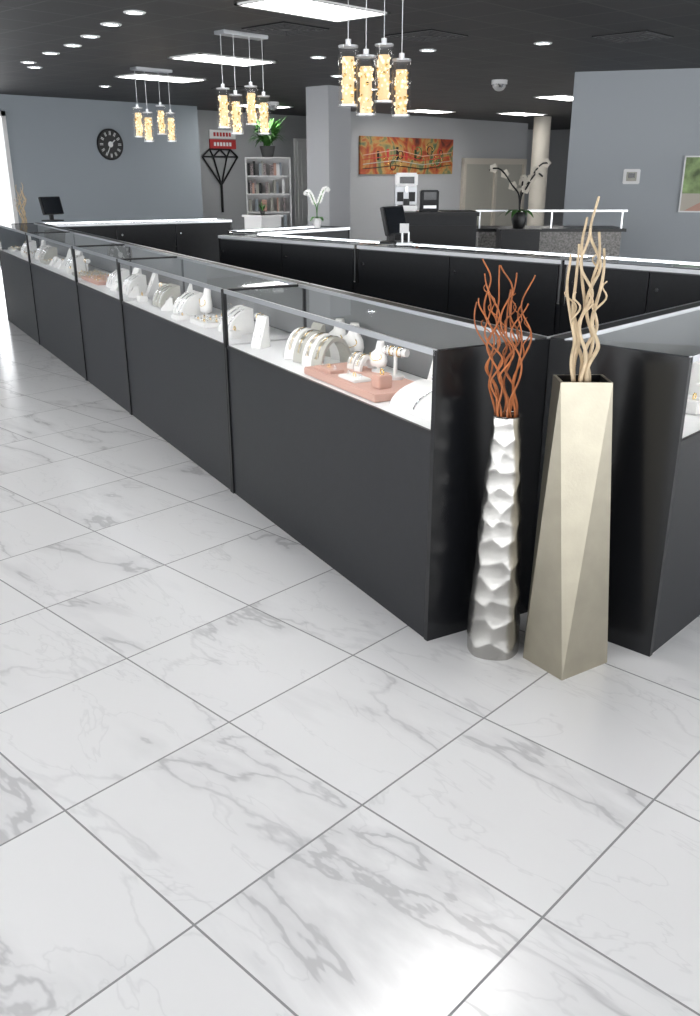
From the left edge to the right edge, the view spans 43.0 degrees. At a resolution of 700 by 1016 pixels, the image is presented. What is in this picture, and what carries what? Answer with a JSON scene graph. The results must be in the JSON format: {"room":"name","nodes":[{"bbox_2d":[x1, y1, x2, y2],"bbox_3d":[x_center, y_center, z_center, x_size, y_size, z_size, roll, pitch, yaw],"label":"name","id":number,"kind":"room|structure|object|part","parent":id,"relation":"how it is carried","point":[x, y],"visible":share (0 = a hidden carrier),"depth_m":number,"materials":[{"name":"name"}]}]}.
{"room":"shop","nodes":[
{"label":"shop","id":0,"kind":"room"},
{"bbox_2d":[0,94,202,222],"bbox_3d":[-9.313,-5.100,13.917,0.900,2.900,16.740,18,27,40],"label":"wall","id":1,"kind":"structure","parent":0,"point":[54,151],"depth_m":17.54,"materials":[{"name":"grey paint"}]},
{"bbox_2d":[0,111,18,223],"bbox_3d":[-6.991,-5.618,15.685,0.150,2.620,2.200,18,27,40],"label":"window","id":2,"kind":"structure","parent":1,"relation":"in","point":[4,140],"depth_m":16.25,"materials":[{"name":"white"}]},
{"bbox_2d":[97,128,122,159],"bbox_3d":[-4.737,-7.184,17.566,0.046,0.580,0.580,18,27,40],"label":"wall clock","id":3,"kind":"object","parent":1,"relation":"attached to","point":[109,141],"visible":1,"depth_m":17.55,"materials":[{"name":"black"}]},
{"bbox_2d":[0,222,699,1015],"bbox_3d":[3.159,-3.240,13.238,26.000,0.100,32.000,18,27,40],"label":"floor","id":4,"kind":"structure","parent":0,"point":[234,781],"depth_m":2.49,"materials":[{"name":"stone"}]},
{"bbox_2d":[0,223,75,343],"bbox_3d":[-3.299,-2.434,9.460,0.496,1.064,1.748,-11,23,-27],"label":"display case","id":5,"kind":"object","parent":4,"relation":"on","point":[15,269],"visible":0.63,"depth_m":9.47,"materials":[{"name":"black laminate"}]},
{"bbox_2d":[8,236,57,259],"bbox_3d":[-3.336,-2.728,9.279,0.260,0.171,1.705,-11,23,-27],"label":"display","id":6,"kind":"object","parent":5,"relation":"in","point":[44,251],"visible":0.89,"depth_m":9.00,"materials":[{"name":"grey"}]},
{"bbox_2d":[25,231,132,379],"bbox_3d":[-2.410,-1.876,7.984,0.496,1.064,1.866,-11,23,-27],"label":"display case","id":7,"kind":"object","parent":4,"relation":"on","point":[54,289],"visible":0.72,"depth_m":7.84,"materials":[{"name":"black laminate"}]},
{"bbox_2d":[40,248,108,281],"bbox_3d":[-2.414,-2.163,7.812,0.249,0.150,1.851,-11,23,-27],"label":"display","id":8,"kind":"object","parent":7,"relation":"in","point":[61,264],"visible":0.88,"depth_m":7.74,"materials":[{"name":"grey"}]},
{"bbox_2d":[72,244,185,413],"bbox_3d":[-1.642,-1.394,6.709,0.496,1.064,1.256,-11,23,-27],"label":"display case","id":9,"kind":"object","parent":4,"relation":"on","point":[100,317],"visible":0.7,"depth_m":6.59,"materials":[{"name":"black laminate"}]},
{"bbox_2d":[89,268,158,297],"bbox_3d":[-1.686,-1.703,6.597,0.236,0.150,1.089,-11,23,-27],"label":"display","id":10,"kind":"object","parent":9,"relation":"in","point":[134,284],"visible":0.9,"depth_m":6.33,"materials":[{"name":"beige fabric"}]},
{"bbox_2d":[42,218,232,262],"bbox_3d":[-2.457,-2.857,10.581,2.138,1.064,0.496,-11,23,-27],"label":"display case","id":11,"kind":"object","parent":4,"relation":"on","point":[198,238],"visible":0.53,"depth_m":10.40,"materials":[{"name":"black laminate"}]},
{"bbox_2d":[38,196,63,221],"bbox_3d":[-3.450,-3.456,10.274,0.160,0.270,0.288,13,24,30],"label":"monitor","id":12,"kind":"object","parent":11,"relation":"on","point":[51,206],"visible":1,"depth_m":10.25,"materials":[{"name":"black"}]},
{"bbox_2d":[117,256,308,491],"bbox_3d":[-0.874,-0.912,5.433,0.496,1.064,1.866,-11,23,-27],"label":"display case","id":13,"kind":"object","parent":4,"relation":"on","point":[176,370],"visible":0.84,"depth_m":5.19,"materials":[{"name":"black laminate"}]},
{"bbox_2d":[137,282,266,338],"bbox_3d":[-0.919,-1.220,5.289,0.283,0.171,1.730,-11,23,-27],"label":"display","id":14,"kind":"object","parent":13,"relation":"in","point":[168,297],"visible":0.87,"depth_m":5.27,"materials":[{"name":"white plastic"}]},
{"bbox_2d":[242,214,282,236],"bbox_3d":[-1.312,-3.935,13.522,0.440,1.000,0.440,18,27,40],"label":"pedestal","id":15,"kind":"object","parent":4,"relation":"on","point":[252,221],"visible":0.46,"depth_m":13.26,"materials":[{"name":"white laminate"}]},
{"bbox_2d":[258,202,267,214],"bbox_3d":[-1.313,-4.498,13.321,0.223,0.192,0.147,-1,21,-3],"label":"potted plant","id":16,"kind":"object","parent":15,"relation":"on","point":[263,207],"visible":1,"depth_m":13.31,"materials":[{"name":"green plant"}]},
{"bbox_2d":[245,157,291,230],"bbox_3d":[-1.788,-6.715,19.604,0.980,1.900,0.360,-2,21,-6],"label":"bookshelf","id":17,"kind":"object","parent":4,"relation":"on","point":[268,179],"visible":0.67,"depth_m":19.48,"materials":[{"name":"white laminate"}]},
{"bbox_2d":[249,117,285,156],"bbox_3d":[-1.784,-7.997,19.067,0.970,0.876,0.953,18,27,40],"label":"potted fern","id":18,"kind":"object","parent":17,"relation":"on","point":[266,149],"visible":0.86,"depth_m":19.03,"materials":[{"name":"green plant"}]},
{"bbox_2d":[227,226,349,243],"bbox_3d":[-0.596,-2.327,9.177,0.496,1.064,1.246,18,27,40],"label":"display case","id":19,"kind":"object","parent":4,"relation":"on","point":[334,232],"visible":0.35,"depth_m":8.98,"materials":[{"name":"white laminate"}]},
{"bbox_2d":[303,186,329,227],"bbox_3d":[-0.336,-3.061,9.042,0.275,0.402,0.231,0,21,0],"label":"potted orchid","id":20,"kind":"object","parent":19,"relation":"on","point":[317,222],"visible":1,"depth_m":9.04,"materials":[{"name":"white plant"}]},
{"bbox_2d":[218,233,394,292],"bbox_3d":[-0.418,-1.834,7.874,1.716,1.064,0.496,18,27,40],"label":"display case","id":21,"kind":"object","parent":4,"relation":"on","point":[327,264],"visible":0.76,"depth_m":7.49,"materials":[{"name":"black laminate"}]},
{"bbox_2d":[306,85,350,243],"bbox_3d":[-0.356,-5.531,15.058,0.550,2.900,0.550,18,27,40],"label":"square column","id":22,"kind":"structure","parent":4,"relation":"on","point":[328,125],"depth_m":14.74,"materials":[{"name":"grey painted drywall"}]},
{"bbox_2d":[222,283,549,640],"bbox_3d":[0.040,-0.339,3.917,0.496,1.064,1.848,-11,23,-27],"label":"display case","id":23,"kind":"object","parent":4,"relation":"on","point":[389,499],"visible":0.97,"depth_m":3.42,"materials":[{"name":"black laminate"}]},
{"bbox_2d":[251,315,432,420],"bbox_3d":[0.033,-0.653,3.783,0.382,0.175,1.670,-11,23,-27],"label":"display","id":24,"kind":"object","parent":23,"relation":"in","point":[358,374],"visible":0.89,"depth_m":3.72,"materials":[{"name":"white"}]},
{"bbox_2d":[387,210,479,252],"bbox_3d":[0.909,-2.775,10.185,1.000,1.190,0.680,0,21,0],"label":"reception desk","id":25,"kind":"object","parent":4,"relation":"on","point":[440,227],"visible":0.36,"depth_m":9.75,"materials":[{"name":"black laminate"}]},
{"bbox_2d":[395,173,417,210],"bbox_3d":[0.626,-3.522,9.907,0.240,0.400,0.285,0,21,0],"label":"coffee machine","id":26,"kind":"object","parent":25,"relation":"on","point":[406,184],"visible":0.98,"depth_m":9.86,"materials":[{"name":"white plastic"}]},
{"bbox_2d":[419,190,438,210],"bbox_3d":[0.887,-3.440,9.945,0.200,0.220,0.220,0,21,0],"label":"printer","id":27,"kind":"object","parent":25,"relation":"on","point":[429,199],"visible":1,"depth_m":9.86,"materials":[{"name":"black plastic"}]},
{"bbox_2d":[357,243,596,335],"bbox_3d":[0.879,-1.401,6.727,1.846,1.064,0.496,18,27,40],"label":"display case","id":28,"kind":"object","parent":4,"relation":"on","point":[448,282],"visible":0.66,"depth_m":6.38,"materials":[{"name":"black laminate"}]},
{"bbox_2d":[379,206,407,243],"bbox_3d":[0.351,-2.264,7.103,0.160,0.280,0.320,13,24,30],"label":"monitor","id":29,"kind":"object","parent":28,"relation":"on","point":[392,216],"visible":0.9,"depth_m":7.05,"materials":[{"name":"black"}]},
{"bbox_2d":[397,223,412,244],"bbox_3d":[0.427,-2.133,6.928,0.120,0.160,0.100,0,21,0],"label":"card stand","id":30,"kind":"object","parent":28,"relation":"on","point":[404,227],"visible":1,"depth_m":6.91,"materials":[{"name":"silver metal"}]},
{"bbox_2d":[467,411,522,660],"bbox_3d":[0.511,0.099,3.043,0.186,0.863,0.186,18,27,40],"label":"vase","id":31,"kind":"object","parent":4,"relation":"on","point":[493,627],"visible":1,"depth_m":3.00,"materials":[{"name":"grey"}]},
{"bbox_2d":[474,259,535,417],"bbox_3d":[0.486,-0.493,2.828,0.189,0.584,0.172,-6,22,-15],"label":"branches","id":32,"kind":"object","parent":31,"relation":"in","point":[510,402],"visible":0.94,"depth_m":2.81,"materials":[{"name":"brown wood"}]},
{"bbox_2d":[495,227,541,256],"bbox_3d":[2.114,-3.078,11.340,0.520,0.940,0.440,0,21,0],"label":"pedestal","id":33,"kind":"object","parent":4,"relation":"on","point":[526,238],"visible":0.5,"depth_m":11.04,"materials":[{"name":"laminate"}]},
{"bbox_2d":[489,158,550,227],"bbox_3d":[2.185,-3.909,11.044,0.650,0.822,0.718,-14,25,-33],"label":"orchid arrangement","id":34,"kind":"object","parent":33,"relation":"on","point":[518,218],"visible":1,"depth_m":11.02,"materials":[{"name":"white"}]},
{"bbox_2d":[527,116,550,225],"bbox_3d":[4.850,-8.486,22.876,0.540,2.900,0.540,18,27,40],"label":"round column","id":35,"kind":"structure","parent":4,"relation":"on","point":[542,124],"depth_m":22.61,"materials":[{"name":"beige paint"}]},
{"bbox_2d":[471,209,627,275],"bbox_3d":[2.654,-3.499,12.180,2.000,1.135,0.680,0,21,0],"label":"counter","id":36,"kind":"object","parent":4,"relation":"on","point":[557,239],"depth_m":11.84,"materials":[{"name":"black stone"}]},
{"bbox_2d":[523,374,612,679],"bbox_3d":[0.745,0.064,2.942,0.234,1.000,0.198,-13,24,-30],"label":"vase","id":37,"kind":"object","parent":4,"relation":"on","point":[566,634],"visible":1,"depth_m":2.87,"materials":[{"name":"ceramic"}]},
{"bbox_2d":[564,196,607,381],"bbox_3d":[0.698,-0.601,2.659,0.126,0.624,0.151,18,27,40],"label":"branches","id":38,"kind":"object","parent":37,"relation":"in","point":[586,359],"visible":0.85,"depth_m":2.67,"materials":[{"name":"beige wood"}]},
{"bbox_2d":[528,301,699,656],"bbox_3d":[1.501,-0.273,3.744,0.531,1.064,1.848,18,27,40],"label":"display case","id":39,"kind":"object","parent":4,"relation":"on","point":[648,358],"visible":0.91,"depth_m":3.05,"materials":[{"name":"black laminate"}]},
{"bbox_2d":[686,360,699,414],"bbox_3d":[1.569,-0.581,3.597,0.285,0.171,1.735,18,27,40],"label":"display","id":40,"kind":"object","parent":39,"relation":"in","point":[693,403],"visible":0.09,"depth_m":3.29,"materials":[{"name":"grey"}]},
{"bbox_2d":[559,256,699,333],"bbox_3d":[1.987,-1.030,5.747,1.196,1.064,0.496,18,27,40],"label":"display case","id":41,"kind":"object","parent":4,"relation":"on","point":[632,290],"visible":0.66,"depth_m":5.54,"materials":[{"name":"black laminate"}]},
{"bbox_3d":[-3.922,-2.959,10.939,0.234,1.000,0.250,18,27,40],"label":"vase","id":42,"kind":"object","parent":4,"relation":"on","visible":0},
{"bbox_2d":[14,183,26,222],"bbox_3d":[-3.949,-3.618,10.710,0.136,0.577,0.158,-3,21,-9],"label":"branches","id":43,"kind":"object","parent":42,"relation":"in","point":[22,193],"visible":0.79,"depth_m":10.68,"materials":[{"name":"beige wood"}]},
{"bbox_2d":[0,0,699,129],"bbox_3d":[3.159,-6.046,12.178,26.000,0.100,32.000,18,27,40],"label":"ceiling","id":44,"kind":"structure","parent":0,"point":[457,77],"depth_m":10.00,"materials":[{"name":"black paint"}]},
{"bbox_2d":[21,61,36,63],"bbox_3d":[-4.063,-5.628,11.235,0.200,0.010,0.200,18,27,40],"label":"recessed light","id":45,"kind":"object","parent":44,"relation":"in","point":[24,62],"visible":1,"depth_m":11.22,"materials":[{"name":"white"}]},
{"bbox_2d":[27,66,42,68],"bbox_3d":[-4.171,-5.830,11.768,0.200,0.010,0.200,18,27,40],"label":"recessed light","id":46,"kind":"object","parent":44,"relation":"in","point":[32,67],"visible":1,"depth_m":11.74,"materials":[{"name":"white"}]},
{"bbox_2d":[43,52,59,54],"bbox_3d":[-3.493,-5.306,10.383,0.200,0.010,0.200,18,27,40],"label":"recessed light","id":47,"kind":"object","parent":44,"relation":"in","point":[45,53],"visible":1,"depth_m":10.37,"materials":[{"name":"white"}]},
{"bbox_2d":[64,44,81,46],"bbox_3d":[-3.035,-5.061,9.733,0.200,0.010,0.200,18,27,40],"label":"recessed light","id":48,"kind":"object","parent":44,"relation":"in","point":[65,45],"visible":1,"depth_m":9.71,"materials":[{"name":"white"}]},
{"bbox_2d":[81,35,99,38],"bbox_3d":[-2.655,-4.817,9.088,0.200,0.010,0.200,18,27,40],"label":"recessed light","id":49,"kind":"object","parent":44,"relation":"in","point":[82,36],"visible":1,"depth_m":9.07,"materials":[{"name":"white"}]},
{"bbox_2d":[100,23,121,26],"bbox_3d":[-2.244,-4.539,8.351,0.200,0.010,0.200,18,27,40],"label":"recessed light","id":50,"kind":"object","parent":44,"relation":"in","point":[102,24],"visible":1,"depth_m":8.34,"materials":[{"name":"white"}]},
{"bbox_2d":[123,10,145,14],"bbox_3d":[-1.871,-4.302,7.726,0.200,0.010,0.200,18,27,40],"label":"recessed light","id":51,"kind":"object","parent":44,"relation":"in","point":[131,12],"visible":1,"depth_m":7.71,"materials":[{"name":"white"}]},
{"bbox_2d":[130,66,176,141],"bbox_3d":[-2.675,-5.472,12.109,0.222,0.915,0.637,18,27,40],"label":"cluster","id":52,"kind":"object","parent":44,"relation":"hanging from","point":[139,129],"visible":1,"depth_m":12.07,"materials":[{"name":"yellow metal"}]},
{"bbox_2d":[114,73,207,82],"bbox_3d":[-2.774,-6.331,13.095,0.640,0.016,1.220,18,27,40],"label":"ceiling light panel","id":53,"kind":"object","parent":44,"relation":"in","point":[153,77],"depth_m":13.05,"materials":[{"name":"white plastic"}]},
{"bbox_2d":[167,53,277,66],"bbox_3d":[-1.558,-5.525,10.963,0.640,0.016,1.220,18,27,40],"label":"ceiling light panel","id":54,"kind":"object","parent":44,"relation":"in","point":[197,57],"depth_m":10.88,"materials":[{"name":"white plastic"}]},
{"bbox_2d":[211,86,262,90],"bbox_3d":[-1.868,-6.940,14.714,0.600,0.020,0.600,18,27,40],"label":"ceiling vent","id":55,"kind":"object","parent":44,"relation":"in","point":[239,88],"depth_m":14.61,"materials":[{"name":"black metal"}]},
{"bbox_2d":[214,29,270,134],"bbox_3d":[-1.091,-4.308,9.064,0.222,0.940,0.637,18,27,40],"label":"cluster","id":56,"kind":"object","parent":44,"relation":"hanging from","point":[251,102],"visible":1,"depth_m":9.02,"materials":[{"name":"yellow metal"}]},
{"bbox_2d":[230,104,292,108],"bbox_3d":[-1.845,-8.443,18.684,0.640,0.016,1.220,18,27,40],"label":"ceiling light panel","id":57,"kind":"object","parent":44,"relation":"in","point":[244,105],"depth_m":18.69,"materials":[{"name":"white plastic"}]},
{"bbox_2d":[267,101,278,110],"bbox_3d":[-1.530,-7.981,17.658,0.240,0.155,0.240,18,27,40],"label":"dome camera","id":58,"kind":"object","parent":44,"relation":"attached to","point":[272,105],"visible":0.94,"depth_m":17.57,"materials":[{"name":"white plastic"}]},
{"bbox_2d":[241,21,328,35],"bbox_3d":[-0.624,-4.627,8.593,0.600,0.020,0.600,18,27,40],"label":"ceiling vent","id":59,"kind":"object","parent":44,"relation":"in","point":[284,28],"depth_m":8.53,"materials":[{"name":"black metal"}]},
{"bbox_2d":[234,0,389,21],"bbox_3d":[-0.302,-4.229,7.535,0.640,0.016,1.220,18,27,40],"label":"ceiling light panel","id":60,"kind":"object","parent":44,"relation":"in","point":[315,9],"depth_m":7.53,"materials":[{"name":"white plastic"}]},
{"bbox_2d":[310,56,325,58],"bbox_3d":[-0.384,-5.445,10.749,0.200,0.010,0.200,18,27,40],"label":"recessed light","id":61,"kind":"object","parent":44,"relation":"in","point":[312,57],"visible":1,"depth_m":10.72,"materials":[{"name":"white"}]},
{"bbox_2d":[338,0,410,116],"bbox_3d":[0.173,-3.175,6.067,0.222,0.940,0.637,18,27,40],"label":"pendant light","id":62,"kind":"object","parent":44,"relation":"hanging from","point":[383,62],"visible":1,"depth_m":6.07,"materials":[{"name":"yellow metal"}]},
{"bbox_2d":[385,29,467,41],"bbox_3d":[0.778,-4.791,9.027,0.600,0.020,0.600,18,27,40],"label":"ceiling vent","id":63,"kind":"object","parent":44,"relation":"in","point":[427,35],"depth_m":8.97,"materials":[{"name":"black metal"}]},
{"bbox_2d":[419,49,435,51],"bbox_3d":[0.886,-5.210,10.127,0.200,0.010,0.200,18,27,40],"label":"recessed light","id":64,"kind":"object","parent":44,"relation":"in","point":[421,50],"visible":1,"depth_m":10.11,"materials":[{"name":"white"}]},
{"bbox_2d":[408,109,454,112],"bbox_3d":[1.787,-9.029,20.235,0.640,0.016,1.220,18,27,40],"label":"ceiling light panel","id":65,"kind":"object","parent":44,"relation":"in","point":[415,110],"depth_m":20.23,"materials":[{"name":"white plastic"}]},
{"bbox_2d":[491,79,507,90],"bbox_3d":[2.259,-6.393,13.456,0.240,0.155,0.240,18,27,40],"label":"dome camera","id":66,"kind":"object","parent":44,"relation":"attached to","point":[497,84],"visible":1,"depth_m":13.37,"materials":[{"name":"white plastic"}]},
{"bbox_2d":[496,112,546,115],"bbox_3d":[4.094,-9.377,21.155,0.640,0.016,1.220,18,27,40],"label":"ceiling light panel","id":67,"kind":"object","parent":44,"relation":"in","point":[507,113],"depth_m":21.01,"materials":[{"name":"white plastic"}]},
{"bbox_2d":[534,42,551,44],"bbox_3d":[2.077,-5.001,9.576,0.200,0.010,0.200,18,27,40],"label":"recessed light","id":68,"kind":"object","parent":44,"relation":"in","point":[536,43],"visible":1,"depth_m":9.55,"materials":[{"name":"white"}]},
{"bbox_2d":[533,95,572,100],"bbox_3d":[4.018,-7.651,16.588,0.640,0.016,1.220,18,27,40],"label":"ceiling light panel","id":69,"kind":"object","parent":44,"relation":"in","point":[554,97],"depth_m":16.43,"materials":[{"name":"white plastic"}]},
{"bbox_2d":[592,30,673,42],"bbox_3d":[2.891,-4.814,9.088,0.600,0.020,0.600,18,27,40],"label":"ceiling vent","id":70,"kind":"object","parent":44,"relation":"in","point":[643,35],"depth_m":9.03,"materials":[{"name":"black metal"}]},
{"bbox_2d":[197,110,532,235],"bbox_3d":[1.281,-9.343,25.145,0.200,2.900,15.260,18,27,40],"label":"wall","id":71,"kind":"structure","parent":0,"point":[234,186],"depth_m":21.06,"materials":[{"name":"grey paint"}]},
{"bbox_2d":[202,148,237,211],"bbox_3d":[-3.001,-7.637,20.747,0.040,1.397,1.066,18,27,40],"label":"wall sign","id":72,"kind":"object","parent":71,"relation":"attached to","point":[227,156],"visible":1,"depth_m":20.69,"materials":[{"name":"black"}]},
{"bbox_2d":[209,130,235,148],"bbox_3d":[-2.938,-8.498,20.505,0.034,0.400,0.760,18,27,40],"label":"wall sign","id":73,"kind":"object","parent":71,"relation":"attached to","point":[220,134],"visible":0.98,"depth_m":20.48,"materials":[{"name":"white plastic"}]},
{"bbox_2d":[293,138,307,229],"bbox_3d":[-1.018,-8.156,22.738,0.120,2.380,1.000,18,27,40],"label":"door","id":74,"kind":"structure","parent":71,"relation":"in","point":[299,145],"depth_m":22.44,"materials":[{"name":"white"}]},
{"bbox_2d":[351,111,527,242],"bbox_3d":[2.406,-8.666,23.351,0.270,2.900,7.700,18,27,40],"label":"wall","id":75,"kind":"structure","parent":0,"point":[471,138],"depth_m":22.18,"materials":[{"name":"grey paint"}]},
{"bbox_3d":[1.457,-8.744,22.089,0.065,0.840,3.560,18,27,40],"label":"abstract painting","id":76,"kind":"part","parent":75,"relation":"part of"},
{"bbox_2d":[460,158,526,225],"bbox_3d":[4.039,-8.770,24.971,0.100,1.950,3.000,18,27,40],"label":"door","id":77,"kind":"structure","parent":75,"relation":"attached to","point":[481,188],"depth_m":24.84,"materials":[{"name":"beige paint"}]},
{"bbox_2d":[544,129,569,222],"bbox_3d":[15.028,-8.411,22.679,23.400,2.900,0.200,18,27,40],"label":"wall","id":78,"kind":"structure","parent":0,"point":[559,139],"depth_m":29.69,"materials":[{"name":"grey paint"}]},
{"bbox_2d":[563,68,699,268],"bbox_3d":[5.781,-4.445,12.185,5.500,2.900,0.250,7,22,17],"label":"wall","id":79,"kind":"structure","parent":0,"point":[648,121],"depth_m":12.50,"materials":[{"name":"grey paint"}]},
{"bbox_2d":[622,169,640,183],"bbox_3d":[3.977,-4.682,12.558,0.230,0.200,0.038,7,22,17],"label":"thermostat","id":80,"kind":"object","parent":79,"relation":"attached to","point":[630,176],"visible":1,"depth_m":12.54,"materials":[{"name":"white plastic"}]},
{"bbox_2d":[678,156,699,212],"bbox_3d":[5.147,-4.454,12.238,1.100,0.740,0.040,7,22,17],"label":"wall art","id":81,"kind":"object","parent":79,"relation":"attached to","point":[689,201],"depth_m":12.36}
]}

